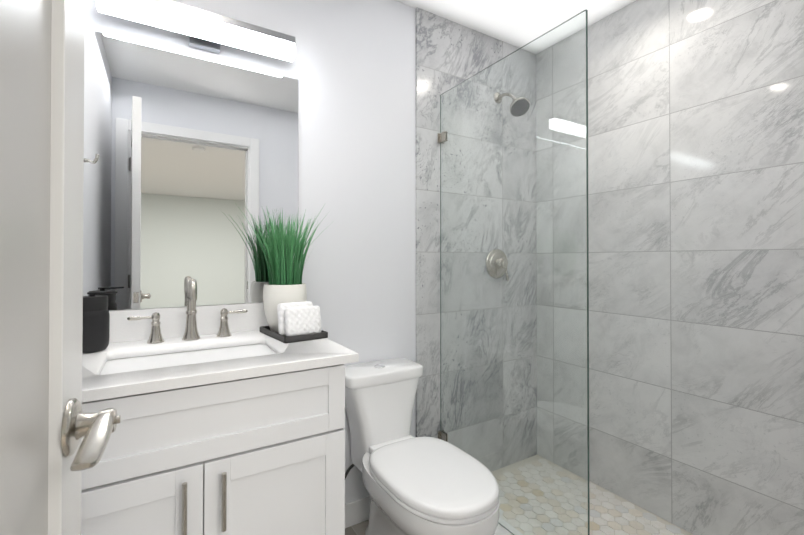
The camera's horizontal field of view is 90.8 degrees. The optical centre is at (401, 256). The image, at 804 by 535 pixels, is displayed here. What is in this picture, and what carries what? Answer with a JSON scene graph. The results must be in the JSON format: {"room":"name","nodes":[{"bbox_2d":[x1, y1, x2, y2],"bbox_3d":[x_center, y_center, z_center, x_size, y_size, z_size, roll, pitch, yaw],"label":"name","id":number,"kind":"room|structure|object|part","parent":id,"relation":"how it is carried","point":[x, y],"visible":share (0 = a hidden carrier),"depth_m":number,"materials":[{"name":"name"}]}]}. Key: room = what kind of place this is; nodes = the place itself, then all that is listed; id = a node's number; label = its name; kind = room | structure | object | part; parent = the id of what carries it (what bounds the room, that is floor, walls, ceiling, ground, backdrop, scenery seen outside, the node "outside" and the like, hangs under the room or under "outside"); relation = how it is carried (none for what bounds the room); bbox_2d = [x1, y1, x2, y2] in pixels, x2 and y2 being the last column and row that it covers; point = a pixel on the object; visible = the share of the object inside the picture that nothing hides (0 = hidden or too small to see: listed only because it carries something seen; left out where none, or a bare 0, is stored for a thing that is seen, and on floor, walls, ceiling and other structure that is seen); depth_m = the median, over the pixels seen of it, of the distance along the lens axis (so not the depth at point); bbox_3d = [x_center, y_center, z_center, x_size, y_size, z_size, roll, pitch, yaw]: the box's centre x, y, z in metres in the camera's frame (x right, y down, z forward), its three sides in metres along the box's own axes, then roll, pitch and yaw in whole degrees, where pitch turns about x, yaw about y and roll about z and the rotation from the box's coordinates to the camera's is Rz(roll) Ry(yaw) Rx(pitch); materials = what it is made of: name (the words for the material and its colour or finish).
{"room":"bathroom","nodes":[
{"label":"bathroom","id":0,"kind":"room"},
{"bbox_2d":[85,0,415,503],"bbox_3d":[-0.166,-0.017,1.864,2.462,2.400,0.120,0,-1,-31],"label":"wall","id":1,"kind":"structure","parent":0,"point":[351,67],"depth_m":1.76,"materials":[{"name":"white paint"}]},
{"bbox_2d":[109,303,268,342],"bbox_3d":[-0.747,0.233,1.428,0.775,0.104,0.012,0,-1,-31],"label":"backsplash","id":2,"kind":"structure","parent":1,"relation":"attached to","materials":[{"name":"stone"}]},
{"bbox_2d":[83,29,298,310],"bbox_3d":[-0.726,-0.275,1.449,0.701,0.910,0.006,0,-1,-31],"label":"wall mirror","id":3,"kind":"object","parent":1,"relation":"attached to","point":[184,152],"visible":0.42,"depth_m":1.41,"materials":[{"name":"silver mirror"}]},
{"bbox_2d":[96,0,294,61],"bbox_3d":[-0.699,-0.800,1.411,0.612,0.089,0.108,0,-1,-31],"label":"sconce","id":4,"kind":"object","parent":1,"relation":"attached to","point":[204,30],"visible":1,"depth_m":1.37,"materials":[{"name":"white plastic"}]},
{"bbox_2d":[345,496,369,527],"bbox_3d":[-0.185,1.133,1.765,0.594,0.100,0.012,0,-1,-31],"label":"baseboard","id":5,"kind":"structure","parent":1,"relation":"attached to","point":[356,511],"depth_m":1.75,"materials":[{"name":"white"}]},
{"bbox_2d":[416,7,518,437],"bbox_3d":[0.443,-0.014,2.158,0.875,2.400,0.012,0,-1,-31],"label":"wall","id":6,"kind":"structure","parent":1,"relation":"attached to","point":[450,54],"depth_m":1.97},
{"bbox_2d":[494,523,512,534],"bbox_3d":[0.591,1.143,1.249,0.180,0.070,1.677,0,-1,-31],"label":"sill","id":7,"kind":"structure","parent":1,"relation":"attached to","point":[501,530],"depth_m":1.60,"materials":[{"name":"stone"}]},
{"bbox_2d":[438,10,589,534],"bbox_3d":[0.406,0.146,1.656,0.044,1.928,0.803,0,-1,-31],"label":"glass panel","id":8,"kind":"object","parent":7,"relation":"on","point":[514,311],"visible":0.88,"depth_m":1.54,"materials":[{"name":"clear glass"}]},
{"bbox_2d":[345,520,368,534],"bbox_3d":[0.305,1.227,1.081,2.462,0.100,1.930,0,-1,-31],"label":"floor","id":9,"kind":"structure","parent":0,"point":[358,529],"depth_m":1.72,"materials":[{"name":"stone"}]},
{"bbox_2d":[81,279,358,534],"bbox_3d":[-0.600,0.625,1.184,0.775,1.104,0.577,0,-1,-31],"label":"bathroom vanity","id":10,"kind":"object","parent":9,"relation":"on","point":[232,422],"visible":0.81,"depth_m":1.02,"materials":[{"name":"white paint"}]},
{"bbox_2d":[82,291,117,352],"bbox_3d":[-0.914,0.195,1.186,0.104,0.176,0.084,0,-1,-31],"label":"soap dispenser","id":11,"kind":"object","parent":10,"relation":"on","point":[96,325],"visible":0.75,"depth_m":1.16,"materials":[{"name":"black plastic"}]},
{"bbox_3d":[-0.643,0.783,0.869,0.367,0.561,0.020,0,-1,-31],"label":"door","id":12,"kind":"part","parent":10,"relation":"part of","materials":[{"name":"white paint"}]},
{"bbox_2d":[127,279,247,343],"bbox_3d":[-0.705,0.179,1.332,0.363,0.209,0.124,0,-1,-31],"label":"faucet","id":13,"kind":"object","parent":10,"relation":"on","point":[191,335],"depth_m":1.34,"materials":[{"name":"silver metal"}]},
{"bbox_3d":[-0.471,0.593,0.944,0.096,0.137,0.034,0,-1,-31],"label":"handle","id":14,"kind":"part","parent":10,"relation":"part of","materials":[{"name":"silver metal"}]},
{"bbox_3d":[-0.485,0.405,0.969,0.737,0.182,0.020,0,-1,-31],"label":"drawer","id":15,"kind":"part","parent":10,"relation":"part of","materials":[{"name":"white paint"}]},
{"bbox_3d":[-0.327,0.784,1.062,0.367,0.561,0.020,0,-1,-31],"label":"door","id":16,"kind":"part","parent":10,"relation":"part of","materials":[{"name":"white paint"}]},
{"bbox_2d":[260,326,327,342],"bbox_3d":[-0.396,0.274,1.434,0.155,0.021,0.256,0,-1,-37],"label":"tray","id":17,"kind":"object","parent":10,"relation":"on","point":[266,330],"visible":0.6,"depth_m":1.34,"materials":[{"name":"grey"}]},
{"bbox_2d":[235,203,332,332],"bbox_3d":[-0.428,0.042,1.441,0.352,0.470,0.289,0,-1,-31],"label":"potted plant","id":18,"kind":"object","parent":17,"relation":"on","point":[285,284],"visible":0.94,"depth_m":1.44,"materials":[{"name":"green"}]},
{"bbox_2d":[277,301,312,335],"bbox_3d":[-0.372,0.217,1.394,0.126,0.112,0.048,0,-1,-37],"label":"towel","id":19,"kind":"object","parent":17,"relation":"on","point":[281,307],"visible":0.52,"depth_m":1.36,"materials":[{"name":"white fabric"}]},
{"bbox_2d":[284,306,320,336],"bbox_3d":[-0.341,0.223,1.365,0.126,0.100,0.046,0,-1,-37],"label":"towel","id":20,"kind":"object","parent":17,"relation":"on","point":[302,320],"visible":0.9,"depth_m":1.35,"materials":[{"name":"white fabric"}]},
{"bbox_2d":[345,358,499,534],"bbox_3d":[0.028,0.825,1.467,0.408,0.710,0.728,0,-1,-31],"label":"toilet","id":21,"kind":"object","parent":9,"relation":"on","point":[424,486],"visible":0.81,"depth_m":1.43,"materials":[{"name":"white ceramic"}]},
{"bbox_3d":[0.099,0.760,1.402,0.355,0.045,0.534,0,-1,-31],"label":"seat","id":22,"kind":"part","parent":21,"relation":"part of","materials":[{"name":"white plastic"}]},
{"bbox_2d":[589,481,692,534],"bbox_3d":[0.954,1.175,1.477,0.676,0.010,1.664,0,-1,-31],"label":"shower floor","id":23,"kind":"structure","parent":9,"relation":"on","point":[611,513],"depth_m":1.77,"materials":[{"name":"tile"}]},
{"bbox_2d":[395,0,635,47],"bbox_3d":[0.305,-1.273,1.102,2.462,0.100,1.930,0,-1,-31],"label":"ceiling","id":24,"kind":"structure","parent":0,"point":[519,23],"depth_m":1.99,"materials":[{"name":"white paint"}]},
{"bbox_3d":[-0.088,0.144,-0.210,0.020,2.045,0.120,0,-1,-31],"label":"door frame","id":25,"kind":"structure","parent":0,"visible":0},
{"bbox_2d":[0,0,120,534],"bbox_3d":[-0.253,0.148,0.206,0.132,2.028,0.762,0,-1,-31],"label":"door","id":26,"kind":"structure","parent":25,"relation":"attached to","point":[48,455],"depth_m":0.43,"materials":[{"name":"white paint"}]},
{"bbox_3d":[-0.379,0.206,0.463,0.079,0.067,0.189,0,-1,-31],"label":"handle","id":27,"kind":"part","parent":26,"relation":"part of","materials":[{"name":"silver metal"}]},
{"bbox_3d":[1.336,-0.018,1.650,0.120,2.400,1.810,0,-1,-31],"label":"wall","id":28,"kind":"structure","parent":0,"visible":0},
{"bbox_2d":[588,0,803,534],"bbox_3d":[1.252,-0.018,1.662,0.012,2.400,1.678,0,-1,-31],"label":"wall","id":29,"kind":"structure","parent":28,"relation":"attached to","point":[696,239],"depth_m":1.66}
]}

